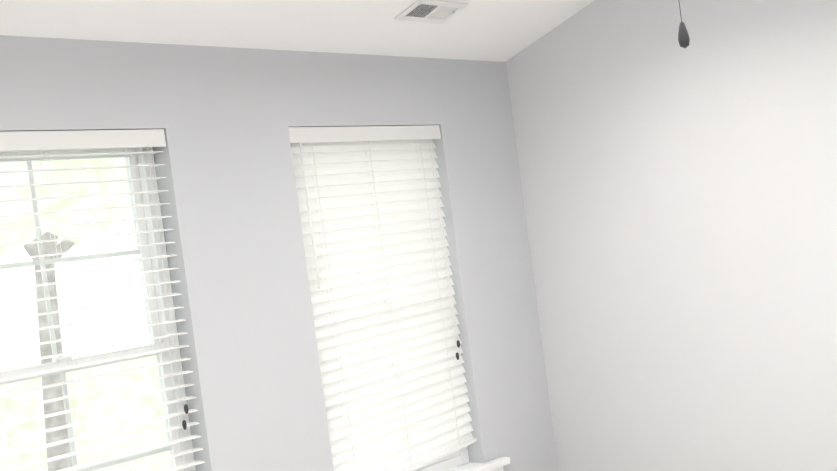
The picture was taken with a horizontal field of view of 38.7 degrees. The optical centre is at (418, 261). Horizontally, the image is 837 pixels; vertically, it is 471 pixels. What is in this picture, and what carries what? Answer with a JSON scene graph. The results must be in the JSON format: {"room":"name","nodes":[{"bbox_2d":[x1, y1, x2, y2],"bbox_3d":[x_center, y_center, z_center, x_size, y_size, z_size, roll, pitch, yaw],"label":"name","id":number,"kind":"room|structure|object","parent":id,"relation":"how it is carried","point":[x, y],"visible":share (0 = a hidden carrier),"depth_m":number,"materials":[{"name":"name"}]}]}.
{"room":"bedroom","nodes":[
{"label":"bedroom","id":0,"kind":"room"},
{"bbox_2d":[0,35,558,470],"bbox_3d":[-0.606,0.406,4.345,0.160,2.520,3.730,-7,1,41],"label":"wall","id":1,"kind":"structure","parent":0,"point":[224,118],"depth_m":4.36,"materials":[{"name":"grey paint"}]},
{"bbox_2d":[0,147,195,470],"bbox_3d":[-1.086,0.392,3.749,0.195,1.610,1.160,-7,1,41],"label":"window unit","id":2,"kind":"structure","parent":1,"relation":"in","point":[154,264],"depth_m":4.02,"materials":[{"name":"white plastic"}]},
{"bbox_2d":[0,129,204,470],"bbox_3d":[-1.083,0.309,3.736,0.072,1.442,0.902,-7,1,41],"label":"window blind","id":3,"kind":"object","parent":2,"relation":"attached to","point":[54,140],"visible":1,"depth_m":3.80,"materials":[{"name":"white plastic"}]},
{"bbox_2d":[288,125,476,470],"bbox_3d":[-0.129,0.170,4.859,0.072,1.448,0.902,-7,1,41],"label":"window blind","id":4,"kind":"object","parent":1,"relation":"attached to","point":[382,292],"visible":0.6,"depth_m":4.84,"materials":[{"name":"white plastic"}]},
{"bbox_2d":[414,446,509,470],"bbox_3d":[-0.132,0.250,4.872,0.195,1.610,1.160,-7,1,41],"label":"window unit","id":5,"kind":"structure","parent":1,"relation":"in","point":[456,459],"depth_m":5.16,"materials":[{"name":"white plastic"}]},
{"bbox_2d":[0,0,593,61],"bbox_3d":[0.140,-1.281,2.131,5.550,0.857,5.700,-7,1,41],"label":"ceiling","id":6,"kind":"structure","parent":0,"point":[495,30],"depth_m":4.34,"materials":[{"name":"white paint"}]},
{"bbox_2d":[394,0,468,23],"bbox_3d":[0.052,-0.981,4.664,0.144,0.053,0.300,-7,1,41],"label":"ceiling vent","id":7,"kind":"object","parent":6,"relation":"in","point":[435,11],"visible":1,"depth_m":4.66,"materials":[{"name":"white metal"}]},
{"bbox_2d":[678,2,689,47],"bbox_3d":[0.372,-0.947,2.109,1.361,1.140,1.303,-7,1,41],"label":"pull chain","id":8,"kind":"object","parent":6,"relation":"hanging from","point":[683,38],"visible":1,"depth_m":2.16,"materials":[{"name":"metal"}]},
{"bbox_2d":[505,0,836,470],"bbox_3d":[2.296,-0.341,4.149,4.920,3.250,0.160,-7,1,41],"label":"wall","id":9,"kind":"structure","parent":0,"point":[680,205],"depth_m":5.06,"materials":[{"name":"grey paint"}]},
{"label":"outside","id":10,"kind":"structure","parent":0,"visible":0},
{"bbox_2d":[0,355,455,470],"bbox_3d":[-33.213,8.618,35.382,88.800,0.204,80.000,-7,1,41],"label":"lawn","id":11,"kind":"structure","parent":10,"point":[148,440],"depth_m":33.94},
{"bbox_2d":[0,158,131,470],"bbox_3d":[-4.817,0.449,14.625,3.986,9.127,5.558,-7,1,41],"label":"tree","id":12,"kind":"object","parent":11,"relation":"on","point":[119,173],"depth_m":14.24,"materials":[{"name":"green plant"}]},
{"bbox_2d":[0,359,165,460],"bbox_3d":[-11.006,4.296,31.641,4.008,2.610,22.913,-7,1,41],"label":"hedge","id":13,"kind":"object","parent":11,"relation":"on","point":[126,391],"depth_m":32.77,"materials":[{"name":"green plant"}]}
]}

